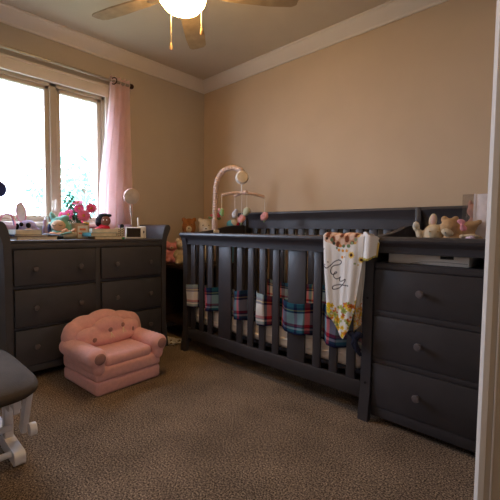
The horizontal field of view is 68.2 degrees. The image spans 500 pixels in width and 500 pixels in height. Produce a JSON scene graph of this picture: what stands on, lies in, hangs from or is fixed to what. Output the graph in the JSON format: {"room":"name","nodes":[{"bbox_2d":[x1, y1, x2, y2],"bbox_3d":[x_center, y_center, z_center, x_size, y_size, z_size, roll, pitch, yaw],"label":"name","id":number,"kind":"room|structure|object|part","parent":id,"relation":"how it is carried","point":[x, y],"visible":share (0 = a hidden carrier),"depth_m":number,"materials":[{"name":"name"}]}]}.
{"room":"bedroom","nodes":[
{"label":"bedroom","id":0,"kind":"room"},
{"bbox_2d":[0,22,203,249],"bbox_3d":[-1.522,-0.445,2.891,0.150,2.440,2.850,4,4,43],"label":"wall","id":1,"kind":"structure","parent":0,"point":[167,118],"depth_m":3.43,"materials":[{"name":"beige paint"}]},
{"bbox_2d":[0,53,117,226],"bbox_3d":[-1.659,-0.761,2.659,0.180,1.172,1.445,4,4,43],"label":"window","id":2,"kind":"structure","parent":1,"relation":"in","point":[51,92],"depth_m":2.81,"materials":[{"name":"white paint"}]},
{"bbox_3d":[-1.814,-0.722,2.539,0.045,1.005,0.795,4,4,43],"label":"sash","id":3,"kind":"part","parent":2,"relation":"part of","materials":[{"name":"glass"}]},
{"bbox_3d":[-1.620,-1.295,2.599,0.030,0.097,1.445,4,4,43],"label":"head casing","id":4,"kind":"part","parent":2,"relation":"part of","materials":[{"name":"white paint"}]},
{"bbox_3d":[-1.666,-0.190,2.690,0.180,0.030,1.445,4,4,43],"label":"sill","id":5,"kind":"part","parent":2,"relation":"part of","materials":[{"name":"white paint"}]},
{"bbox_3d":[-1.387,-0.742,2.988,0.045,1.005,0.355,4,4,43],"label":"sash","id":6,"kind":"part","parent":2,"relation":"part of","materials":[{"name":"glass"}]},
{"bbox_3d":[-1.176,-0.733,3.112,0.020,1.080,0.085,4,4,43],"label":"casing","id":7,"kind":"part","parent":2,"relation":"part of","materials":[{"name":"white paint"}]},
{"bbox_2d":[0,44,133,88],"bbox_3d":[-1.575,-1.357,2.587,0.107,0.062,1.614,4,4,43],"label":"curtain rod","id":8,"kind":"object","parent":1,"relation":"attached to","point":[1,45],"visible":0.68,"depth_m":2.73,"materials":[{"name":"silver metal"}]},
{"bbox_2d":[99,75,132,228],"bbox_3d":[-1.125,-0.354,3.097,0.083,2.145,0.309,4,4,43],"label":"curtain","id":9,"kind":"object","parent":8,"relation":"hanging from","point":[116,166],"visible":0.57,"depth_m":3.07,"materials":[{"name":"pink fabric"}]},
{"bbox_2d":[0,2,203,93],"bbox_3d":[-1.422,-1.610,2.747,0.085,0.095,2.850,4,4,43],"label":"trim","id":10,"kind":"structure","parent":1,"relation":"attached to","point":[10,15],"depth_m":2.92,"materials":[{"name":"white paint"}]},
{"bbox_2d":[166,321,176,326],"bbox_3d":[-1.476,0.732,2.897,0.016,0.090,2.850,4,4,43],"label":"baseboard","id":11,"kind":"structure","parent":1,"relation":"attached to","point":[168,324],"depth_m":3.61,"materials":[{"name":"white paint"}]},
{"bbox_2d":[0,0,389,79],"bbox_3d":[0.015,-1.617,1.377,4.350,0.100,3.150,4,4,43],"label":"ceiling","id":12,"kind":"structure","parent":0,"point":[236,34],"depth_m":2.70,"materials":[{"name":"paint"}]},
{"bbox_2d":[92,0,297,50],"bbox_3d":[-0.384,-1.314,1.838,1.173,0.563,1.080,4,4,43],"label":"ceiling fan","id":13,"kind":"object","parent":12,"relation":"hanging from","point":[188,11],"visible":1,"depth_m":1.98,"materials":[{"name":"brown wood"}]},
{"bbox_3d":[-0.694,-1.341,2.050,0.435,0.008,0.124,2,16,25],"label":"blade","id":14,"kind":"part","parent":13,"relation":"part of","materials":[{"name":"brown wood"}]},
{"bbox_3d":[-0.479,-1.325,1.950,0.140,0.007,0.036,2,16,25],"label":"blade arm","id":15,"kind":"part","parent":13,"relation":"part of","materials":[{"name":"gold metal"}]},
{"bbox_3d":[-0.409,-1.187,1.909,0.005,0.226,0.005,2,3,21],"label":"pull chain","id":16,"kind":"part","parent":13,"relation":"part of","materials":[{"name":"gold metal"}]},
{"bbox_3d":[-0.345,-1.260,1.887,0.240,0.095,0.240,4,4,43],"label":"light globe","id":17,"kind":"part","parent":13,"relation":"part of","materials":[{"name":"white glass"}]},
{"bbox_3d":[-0.347,-1.349,2.271,0.124,0.008,0.435,-12,3,0],"label":"blade","id":18,"kind":"part","parent":13,"relation":"part of","materials":[{"name":"brown wood"}]},
{"bbox_3d":[0.042,-1.325,1.920,0.435,0.008,0.124,0,-10,-5],"label":"blade","id":19,"kind":"part","parent":13,"relation":"part of","materials":[{"name":"brown wood"}]},
{"bbox_2d":[0,325,475,499],"bbox_3d":[-0.016,0.919,1.514,4.350,0.100,3.150,4,4,43],"label":"floor","id":20,"kind":"structure","parent":0,"point":[214,423],"depth_m":1.64,"materials":[{"name":"carpet"}]},
{"bbox_2d":[0,350,37,466],"bbox_3d":[-1.152,0.656,1.383,0.670,0.412,0.537,4,4,43],"label":"ottoman","id":21,"kind":"object","parent":20,"relation":"on","point":[18,383],"visible":1,"depth_m":1.46,"materials":[{"name":"grey fabric"}]},
{"bbox_3d":[-1.039,0.693,1.581,0.045,0.220,0.032,4,4,43],"label":"post","id":22,"kind":"part","parent":21,"relation":"part of","materials":[{"name":"white paint"}]},
{"bbox_3d":[-1.051,0.625,1.590,0.260,0.055,0.040,4,4,43],"label":"arm","id":23,"kind":"part","parent":21,"relation":"part of","materials":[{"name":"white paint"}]},
{"bbox_3d":[-1.017,0.559,1.512,0.450,0.040,0.027,4,4,43],"label":"seat rail","id":24,"kind":"part","parent":21,"relation":"part of","materials":[{"name":"white paint"}]},
{"bbox_2d":[0,350,37,407],"bbox_3d":[-1.151,0.494,1.374,0.670,0.087,0.536,4,4,43],"label":"cushion","id":25,"kind":"object","parent":21,"relation":"on","point":[17,382],"depth_m":1.34,"materials":[{"name":"grey fabric"}]},
{"bbox_2d":[0,221,169,371],"bbox_3d":[-1.194,0.298,2.700,0.455,0.985,1.192,4,4,43],"label":"dresser","id":26,"kind":"object","parent":20,"relation":"on","point":[45,285],"visible":0.84,"depth_m":2.42,"materials":[{"name":"grey paint"}]},
{"bbox_2d":[0,181,6,196],"bbox_3d":[-1.653,-0.263,2.411,0.112,0.380,0.113,0,3,-8],"label":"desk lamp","id":27,"kind":"object","parent":26,"relation":"on","point":[3,189],"visible":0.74,"depth_m":2.41,"materials":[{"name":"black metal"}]},
{"bbox_3d":[-1.591,0.314,2.312,0.415,0.985,0.083,4,4,43],"label":"panel","id":28,"kind":"part","parent":26,"relation":"part of","materials":[{"name":"grey paint"}]},
{"bbox_2d":[0,213,15,229],"bbox_3d":[-1.570,-0.155,2.387,0.106,0.168,0.100,0,3,-8],"label":"basket","id":29,"kind":"object","parent":26,"relation":"on","point":[9,227],"visible":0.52,"depth_m":2.38,"materials":[{"name":"plastic"}]},
{"bbox_2d":[6,225,15,229],"bbox_3d":[-1.570,-0.116,2.389,0.100,0.090,0.100,0,3,-8],"label":"bowl","id":30,"kind":"object","parent":29,"relation":"on","point":[10,227],"depth_m":2.36,"materials":[{"name":"purple plastic"}]},
{"bbox_2d":[15,203,39,229],"bbox_3d":[-1.498,-0.196,2.473,0.151,0.243,0.114,1,3,15],"label":"plush","id":31,"kind":"object","parent":26,"relation":"on","point":[21,214],"visible":0.61,"depth_m":2.46,"materials":[{"name":"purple fabric"}]},
{"bbox_3d":[-1.533,-0.250,2.472,0.068,0.135,0.007,0,3,-8],"label":"ear trim","id":32,"kind":"part","parent":31,"relation":"part of","materials":[{"name":"pink fabric"}]},
{"bbox_2d":[10,236,57,239],"bbox_3d":[-1.389,-0.078,2.372,0.170,0.020,0.230,4,4,43],"label":"book","id":33,"kind":"object","parent":26,"relation":"on","point":[11,237],"visible":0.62,"depth_m":2.31,"materials":[{"name":"white paper"}]},
{"bbox_2d":[9,234,48,236],"bbox_3d":[-1.413,-0.093,2.360,0.190,0.012,0.150,-2,4,-42],"label":"book","id":34,"kind":"object","parent":33,"relation":"on","point":[9,234],"visible":0.75,"depth_m":2.30,"materials":[{"name":"paper"}]},
{"bbox_2d":[8,230,41,234],"bbox_3d":[-1.434,-0.114,2.351,0.130,0.030,0.150,3,4,38],"label":"book","id":35,"kind":"object","parent":34,"relation":"on","point":[14,232],"visible":0.86,"depth_m":2.30,"materials":[{"name":"paper"}]},
{"bbox_3d":[-1.256,0.595,2.410,0.052,0.221,0.487,4,4,43],"label":"drawer","id":36,"kind":"part","parent":26,"relation":"part of","materials":[{"name":"grey paint"}]},
{"bbox_2d":[42,220,47,233],"bbox_3d":[-1.391,-0.140,2.503,0.034,0.130,0.034,0,3,-8],"label":"bottle","id":37,"kind":"object","parent":26,"relation":"on","point":[44,228],"visible":0.73,"depth_m":2.49,"materials":[{"name":"purple plastic"}]},
{"bbox_2d":[42,233,63,238],"bbox_3d":[-1.289,-0.089,2.410,0.130,0.040,0.058,-2,4,-36],"label":"glasses case","id":38,"kind":"object","parent":26,"relation":"on","point":[48,234],"visible":0.67,"depth_m":2.40,"materials":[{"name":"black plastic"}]},
{"bbox_3d":[-1.252,0.349,2.397,0.052,0.225,0.487,4,4,43],"label":"drawer","id":39,"kind":"part","parent":26,"relation":"part of","materials":[{"name":"grey paint"}]},
{"bbox_3d":[-1.250,0.102,2.383,0.052,0.216,0.487,4,4,43],"label":"drawer","id":40,"kind":"part","parent":26,"relation":"part of","materials":[{"name":"grey paint"}]},
{"bbox_2d":[48,212,71,238],"bbox_3d":[-1.335,-0.170,2.586,0.151,0.191,0.108,0,3,-8],"label":"plush","id":41,"kind":"object","parent":26,"relation":"on","point":[57,224],"visible":0.78,"depth_m":2.56,"materials":[{"name":"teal fabric"}]},
{"bbox_2d":[60,228,76,238],"bbox_3d":[-1.250,-0.112,2.542,0.104,0.076,0.079,0,3,-16],"label":"toy","id":42,"kind":"object","parent":26,"relation":"on","point":[65,233],"visible":0.91,"depth_m":2.52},
{"bbox_2d":[58,191,96,238],"bbox_3d":[-1.248,-0.252,2.678,0.229,0.339,0.155,2,3,25],"label":"flower pot","id":43,"kind":"object","parent":26,"relation":"on","point":[79,215],"visible":0.94,"depth_m":2.65,"materials":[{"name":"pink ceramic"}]},
{"bbox_3d":[-1.299,-0.254,2.638,0.088,0.087,0.033,0,3,-8],"label":"flower","id":44,"kind":"part","parent":43,"relation":"part of","materials":[{"name":"pink plant"}]},
{"bbox_3d":[-1.251,-0.139,2.680,0.108,0.112,0.108,0,3,-8],"label":"pot","id":45,"kind":"part","parent":43,"relation":"part of","materials":[{"name":"beige cardboard"}]},
{"bbox_3d":[-1.249,-0.345,2.675,0.082,0.040,0.072,0,3,-8],"label":"flower","id":46,"kind":"part","parent":43,"relation":"part of","materials":[{"name":"pink plant"}]},
{"bbox_3d":[-1.225,-0.299,2.648,0.078,0.072,0.033,0,3,-8],"label":"flower","id":47,"kind":"part","parent":43,"relation":"part of","materials":[{"name":"pink plant"}]},
{"bbox_3d":[-1.186,-0.246,2.633,0.093,0.093,0.024,0,3,-8],"label":"flower","id":48,"kind":"part","parent":43,"relation":"part of","materials":[{"name":"pink plant"}]},
{"bbox_3d":[-1.151,-0.304,2.678,0.083,0.083,0.034,0,3,-8],"label":"flower","id":49,"kind":"part","parent":43,"relation":"part of","materials":[{"name":"pink plant"}]},
{"bbox_2d":[77,225,88,238],"bbox_3d":[-1.185,-0.129,2.617,0.080,0.100,0.014,0,3,-16],"label":"picture card","id":50,"kind":"object","parent":26,"relation":"on","point":[80,228],"visible":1,"depth_m":2.61,"materials":[{"name":"beige paper"}]},
{"bbox_2d":[94,213,111,228],"bbox_3d":[-1.139,-0.191,2.900,0.183,0.195,0.106,0,3,-8],"label":"doll","id":51,"kind":"object","parent":26,"relation":"on","point":[102,221],"visible":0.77,"depth_m":2.87,"materials":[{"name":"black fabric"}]},
{"bbox_2d":[89,236,121,238],"bbox_3d":[-1.068,-0.091,2.694,0.200,0.020,0.180,-2,4,-44],"label":"book","id":52,"kind":"object","parent":26,"relation":"on","point":[90,237],"visible":0.79,"depth_m":2.62,"materials":[{"name":"beige paper"}]},
{"bbox_2d":[82,232,115,235],"bbox_3d":[-1.102,-0.114,2.671,0.170,0.026,0.200,3,4,37],"label":"book","id":53,"kind":"object","parent":52,"relation":"on","point":[83,233],"visible":0.62,"depth_m":2.60,"materials":[{"name":"paper"}]},
{"bbox_2d":[89,229,118,232],"bbox_3d":[-1.078,-0.142,2.695,0.190,0.028,0.150,-2,4,-40],"label":"book","id":54,"kind":"object","parent":53,"relation":"on","point":[90,230],"visible":0.79,"depth_m":2.63,"materials":[{"name":"paper"}]},
{"bbox_2d":[114,228,124,238],"bbox_3d":[-0.972,-0.124,2.755,0.072,0.082,0.066,0,3,-18],"label":"tin","id":55,"kind":"object","parent":26,"relation":"on","point":[121,231],"visible":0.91,"depth_m":2.73,"materials":[{"name":"metal"}]},
{"bbox_3d":[-0.889,0.332,2.778,0.052,0.225,0.479,4,4,43],"label":"drawer","id":56,"kind":"part","parent":26,"relation":"part of","materials":[{"name":"grey paint"}]},
{"bbox_3d":[-0.886,0.085,2.765,0.052,0.216,0.479,4,4,43],"label":"drawer","id":57,"kind":"part","parent":26,"relation":"part of","materials":[{"name":"grey paint"}]},
{"bbox_2d":[124,188,139,226],"bbox_3d":[-0.950,-0.293,2.962,0.123,0.397,0.115,0,3,-8],"label":"desk lamp","id":58,"kind":"object","parent":26,"relation":"on","point":[131,196],"visible":0.72,"depth_m":2.94,"materials":[{"name":"silver metal"}]},
{"bbox_2d":[124,189,139,203],"bbox_3d":[-0.942,-0.427,2.945,0.120,0.119,0.035,-1,4,-34],"label":"diffuser","id":59,"kind":"object","parent":58,"relation":"attached to","point":[131,196],"depth_m":2.94,"materials":[{"name":"white plastic"}]},
{"bbox_2d":[125,227,142,238],"bbox_3d":[-0.900,-0.134,2.873,0.132,0.090,0.057,0,3,-14],"label":"monitor","id":60,"kind":"object","parent":26,"relation":"on","point":[130,232],"visible":1,"depth_m":2.85,"materials":[{"name":"white plastic"}]},
{"bbox_2d":[137,218,145,237],"bbox_3d":[-0.864,-0.175,2.942,0.067,0.166,0.046,0,3,-14],"label":"camera unit","id":61,"kind":"object","parent":26,"relation":"on","point":[144,227],"visible":0.61,"depth_m":2.94,"materials":[{"name":"white plastic"}]},
{"bbox_3d":[-0.892,0.579,2.792,0.052,0.221,0.479,4,4,43],"label":"drawer","id":62,"kind":"part","parent":26,"relation":"part of","materials":[{"name":"grey paint"}]},
{"bbox_3d":[-0.826,0.280,3.115,0.415,0.985,0.083,4,4,43],"label":"panel","id":63,"kind":"part","parent":26,"relation":"part of","materials":[{"name":"grey paint"}]},
{"bbox_2d":[59,309,165,396],"bbox_3d":[-0.859,0.607,2.350,0.469,0.413,0.550,3,4,40],"label":"armchair","id":64,"kind":"object","parent":20,"relation":"on","point":[105,351],"visible":1,"depth_m":2.25,"materials":[{"name":"pink fabric"}]},
{"bbox_3d":[-0.990,0.625,2.176,0.432,0.160,0.114,3,4,40],"label":"arm","id":65,"kind":"part","parent":64,"relation":"part of","materials":[{"name":"pink fabric"}]},
{"bbox_3d":[-0.975,0.539,2.455,0.152,0.292,0.534,3,4,40],"label":"backrest","id":66,"kind":"part","parent":64,"relation":"part of","materials":[{"name":"pink fabric"}]},
{"bbox_2d":[75,316,138,345],"bbox_3d":[-0.906,0.517,2.387,0.114,0.171,0.431,3,4,40],"label":"backrest","id":67,"kind":"object","parent":64,"relation":"on","point":[93,330],"depth_m":2.34,"materials":[{"name":"pink fabric"}]},
{"bbox_3d":[-0.879,0.731,2.357,0.433,0.165,0.438,3,4,40],"label":"seat","id":68,"kind":"part","parent":64,"relation":"part of","materials":[{"name":"pink fabric"}]},
{"bbox_2d":[95,338,150,365],"bbox_3d":[-0.847,0.631,2.326,0.342,0.068,0.317,3,4,40],"label":"seat cushion","id":69,"kind":"object","parent":64,"relation":"on","point":[123,351],"depth_m":2.26,"materials":[{"name":"pink fabric"}]},
{"bbox_3d":[-0.724,0.611,2.492,0.432,0.160,0.114,3,4,40],"label":"arm","id":70,"kind":"part","parent":64,"relation":"part of","materials":[{"name":"pink fabric"}]},
{"bbox_2d":[167,336,180,344],"bbox_3d":[-0.667,0.755,3.090,0.274,0.037,0.165,4,4,43],"label":"power cord","id":71,"kind":"object","parent":20,"relation":"on","point":[174,341],"visible":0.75,"depth_m":3.05,"materials":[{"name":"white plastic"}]},
{"bbox_2d":[166,261,233,341],"bbox_3d":[-0.519,0.439,3.445,0.540,0.640,0.580,4,4,43],"label":"side table","id":72,"kind":"object","parent":20,"relation":"on","point":[174,273],"visible":0.07,"depth_m":3.52,"materials":[{"name":"brown wood"}]},
{"bbox_2d":[166,241,176,262],"bbox_3d":[-0.722,0.020,3.410,0.148,0.202,0.153,0,3,-11],"label":"pig","id":73,"kind":"object","parent":72,"relation":"on","point":[171,247],"visible":0.71,"depth_m":3.39},
{"bbox_2d":[166,312,182,325],"bbox_3d":[-0.522,0.628,3.455,0.470,0.020,0.510,4,4,43],"label":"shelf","id":74,"kind":"object","parent":72,"relation":"attached to","point":[173,317],"depth_m":3.39,"materials":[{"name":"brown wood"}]},
{"bbox_2d":[173,239,182,264],"bbox_3d":[-0.585,0.017,3.232,0.171,0.232,0.177,0,3,-6],"label":"plush dog","id":75,"kind":"object","parent":72,"relation":"on","point":[178,254],"visible":0.59,"depth_m":3.21},
{"bbox_2d":[182,218,195,231],"bbox_3d":[-0.571,-0.089,3.449,0.194,0.426,0.184,0,3,-8],"label":"teddy bear","id":76,"kind":"object","parent":72,"relation":"on","point":[188,225],"visible":0.33,"depth_m":3.42},
{"bbox_2d":[198,213,220,262],"bbox_3d":[-0.410,-0.110,3.438,0.206,0.476,0.211,3,4,34],"label":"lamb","id":77,"kind":"object","parent":72,"relation":"on","point":[204,224],"visible":0.43,"depth_m":3.42,"materials":[{"name":"fabric"}]},
{"bbox_2d":[226,219,238,262],"bbox_3d":[-0.156,-0.083,3.468,0.135,0.408,0.096,1,3,-1],"label":"toy","id":78,"kind":"object","parent":72,"relation":"on","point":[230,222],"visible":0.25,"depth_m":3.43,"materials":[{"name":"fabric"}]},
{"bbox_2d":[179,207,422,421],"bbox_3d":[0.252,0.258,2.637,1.632,1.106,0.756,4,4,43],"label":"crib","id":79,"kind":"object","parent":20,"relation":"on","point":[245,244],"visible":0.7,"depth_m":2.41,"materials":[{"name":"wood"}]},
{"bbox_3d":[-0.498,0.346,2.895,0.055,0.885,0.070,4,4,43],"label":"post","id":80,"kind":"part","parent":79,"relation":"part of","materials":[{"name":"wood"}]},
{"bbox_3d":[-0.268,-0.141,3.126,0.034,0.147,0.610,4,4,43],"label":"panel","id":81,"kind":"part","parent":79,"relation":"part of","materials":[{"name":"wood"}]},
{"bbox_2d":[212,165,268,232],"bbox_3d":[-0.139,-0.382,2.902,0.544,0.586,0.246,2,4,29],"label":"mobile","id":82,"kind":"object","parent":79,"relation":"attached to","point":[241,177],"visible":0.98,"depth_m":2.87,"materials":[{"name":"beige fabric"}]},
{"bbox_3d":[-0.184,-0.411,2.979,0.344,0.536,0.045,4,4,43],"label":"arm","id":83,"kind":"part","parent":82,"relation":"part of","materials":[{"name":"pink fabric"}]},
{"bbox_3d":[-0.142,-0.435,2.862,0.158,0.045,0.029,1,3,-1],"label":"hanger arm","id":84,"kind":"part","parent":82,"relation":"part of","materials":[{"name":"beige wood"}]},
{"bbox_3d":[0.027,-0.428,2.866,0.182,0.054,0.029,1,3,-1],"label":"hanger arm","id":85,"kind":"part","parent":82,"relation":"part of","materials":[{"name":"beige wood"}]},
{"bbox_3d":[-0.042,0.214,3.388,0.060,1.105,0.070,4,4,43],"label":"post","id":86,"kind":"part","parent":79,"relation":"part of","materials":[{"name":"wood"}]},
{"bbox_3d":[0.032,-0.058,2.366,1.534,0.091,0.081,4,4,43],"label":"rail","id":87,"kind":"part","parent":79,"relation":"part of","materials":[{"name":"wood"}]},
{"bbox_3d":[0.043,0.680,2.398,1.458,0.085,0.028,4,4,43],"label":"rail","id":88,"kind":"part","parent":79,"relation":"part of","materials":[{"name":"wood"}]},
{"bbox_2d":[186,284,361,349],"bbox_3d":[0.047,0.380,2.381,1.431,0.226,0.067,4,4,43],"label":"plaid blanket","id":89,"kind":"object","parent":79,"relation":"attached to","point":[297,319],"visible":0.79,"depth_m":2.28,"materials":[{"name":"fabric"}]},
{"bbox_2d":[196,307,360,367],"bbox_3d":[0.264,0.523,2.629,1.435,0.130,0.627,4,4,43],"label":"mattress","id":90,"kind":"object","parent":79,"relation":"on","point":[282,334],"visible":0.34,"depth_m":2.27,"materials":[{"name":"fabric"}]},
{"bbox_2d":[267,279,362,304],"bbox_3d":[0.549,0.349,2.762,1.100,0.177,0.014,4,4,43],"label":"liner","id":91,"kind":"object","parent":90,"relation":"on","point":[283,286],"visible":0.16,"depth_m":3.00,"materials":[{"name":"fabric"}]},
{"bbox_3d":[0.480,-0.235,2.875,1.590,0.141,0.067,4,4,43],"label":"headboard","id":92,"kind":"part","parent":79,"relation":"part of","materials":[{"name":"wood"}]},
{"bbox_2d":[323,232,379,338],"bbox_3d":[0.530,0.180,1.897,0.301,0.548,0.126,4,4,43],"label":"blanket","id":93,"kind":"object","parent":79,"relation":"hanging from","point":[346,254],"visible":1,"depth_m":1.86,"materials":[{"name":"white fabric"}]},
{"bbox_2d":[348,331,362,355],"bbox_3d":[0.525,0.467,1.853,0.082,0.123,0.039,4,4,43],"label":"bow","id":94,"kind":"object","parent":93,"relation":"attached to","point":[355,337],"visible":1,"depth_m":1.84,"materials":[{"name":"fabric"}]},
{"bbox_3d":[0.593,0.415,1.859,0.052,0.885,0.070,4,4,43],"label":"post","id":95,"kind":"part","parent":79,"relation":"part of","materials":[{"name":"wood"}]},
{"bbox_3d":[0.828,0.301,2.100,0.030,0.892,0.610,4,4,43],"label":"panel","id":96,"kind":"part","parent":79,"relation":"part of","materials":[{"name":"wood"}]},
{"bbox_3d":[1.060,0.284,2.342,0.036,1.105,0.070,4,4,43],"label":"post","id":97,"kind":"part","parent":79,"relation":"part of","materials":[{"name":"wood"}]},
{"bbox_2d":[371,205,485,452],"bbox_3d":[1.029,0.308,1.893,0.593,1.106,0.765,4,4,43],"label":"chest","id":98,"kind":"object","parent":20,"relation":"on","point":[427,326],"visible":0.61,"depth_m":1.65,"materials":[{"name":"wood"}]},
{"bbox_3d":[0.757,0.677,1.682,0.035,0.035,0.037,4,4,43],"label":"knob","id":99,"kind":"part","parent":98,"relation":"part of","materials":[{"name":"grey metal"}]},
{"bbox_3d":[0.760,0.439,1.669,0.035,0.035,0.037,4,4,43],"label":"knob","id":100,"kind":"part","parent":98,"relation":"part of","materials":[{"name":"grey metal"}]},
{"bbox_3d":[0.763,0.199,1.657,0.035,0.035,0.037,4,4,43],"label":"knob","id":101,"kind":"part","parent":98,"relation":"part of","materials":[{"name":"grey metal"}]},
{"bbox_3d":[0.794,0.678,1.703,0.470,0.215,0.046,4,4,43],"label":"drawer","id":102,"kind":"part","parent":98,"relation":"part of","materials":[{"name":"wood"}]},
{"bbox_3d":[0.797,0.436,1.690,0.470,0.207,0.046,4,4,43],"label":"drawer","id":103,"kind":"part","parent":98,"relation":"part of","materials":[{"name":"wood"}]},
{"bbox_2d":[413,214,443,237],"bbox_3d":[0.880,-0.088,1.813,0.150,0.181,0.088,2,3,26],"label":"plush","id":104,"kind":"object","parent":98,"relation":"on","point":[433,230],"visible":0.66,"depth_m":1.80,"materials":[{"name":"fabric"}]},
{"bbox_3d":[0.800,0.203,1.677,0.470,0.199,0.046,4,4,43],"label":"drawer","id":105,"kind":"part","parent":98,"relation":"part of","materials":[{"name":"wood"}]},
{"bbox_3d":[0.801,-0.016,1.635,0.588,0.078,0.081,4,4,43],"label":"tray rail","id":106,"kind":"part","parent":98,"relation":"part of","materials":[{"name":"wood"}]},
{"bbox_2d":[389,253,481,267],"bbox_3d":[0.890,0.043,1.780,0.350,0.044,0.243,4,4,43],"label":"flat box","id":107,"kind":"object","parent":98,"relation":"on","point":[466,262],"visible":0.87,"depth_m":1.68,"materials":[{"name":"white plastic"}]},
{"bbox_2d":[441,216,482,238],"bbox_3d":[0.981,-0.077,1.715,0.171,0.163,0.104,2,3,26],"label":"teddy bear","id":108,"kind":"object","parent":98,"relation":"on","point":[454,227],"visible":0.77,"depth_m":1.70},
{"bbox_2d":[467,194,487,238],"bbox_3d":[1.088,-0.128,1.734,0.150,0.266,0.105,3,4,39],"label":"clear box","id":109,"kind":"object","parent":98,"relation":"on","point":[477,210],"visible":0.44,"depth_m":1.70,"materials":[{"name":"plastic"}]},
{"bbox_2d":[204,0,496,294],"bbox_3d":[1.034,-0.395,2.532,4.350,2.440,0.150,4,4,43],"label":"wall","id":110,"kind":"structure","parent":0,"point":[396,114],"depth_m":2.60,"materials":[{"name":"beige paint"}]},
{"bbox_2d":[203,0,448,93],"bbox_3d":[0.538,-1.589,2.791,2.866,0.095,0.085,4,4,43],"label":"trim","id":111,"kind":"structure","parent":110,"relation":"attached to","point":[388,12],"depth_m":2.76,"materials":[{"name":"white paint"}]},
{"bbox_3d":[0.652,-0.307,0.826,0.119,2.440,2.850,4,4,43],"label":"wall","id":112,"kind":"structure","parent":0,"visible":0},
{"bbox_2d":[474,0,499,499],"bbox_3d":[0.193,-0.127,0.349,0.160,2.120,1.195,4,4,43],"label":"door frame","id":113,"kind":"structure","parent":112,"relation":"in","point":[487,459],"depth_m":0.78,"materials":[{"name":"white paint"}]},
{"label":"outside","id":114,"kind":"structure","parent":0,"visible":0},
{"bbox_3d":[-6.338,0.987,8.126,13.800,0.100,18.000,4,4,43],"label":"lawn","id":115,"kind":"structure","parent":114,"visible":0},
{"bbox_2d":[16,150,95,216],"bbox_3d":[-4.117,-0.759,9.055,2.694,3.347,2.776,4,4,43],"label":"tree","id":116,"kind":"object","parent":115,"relation":"on","point":[84,194],"visible":0.34,"depth_m":8.51,"materials":[{"name":"green plant"}]}
]}

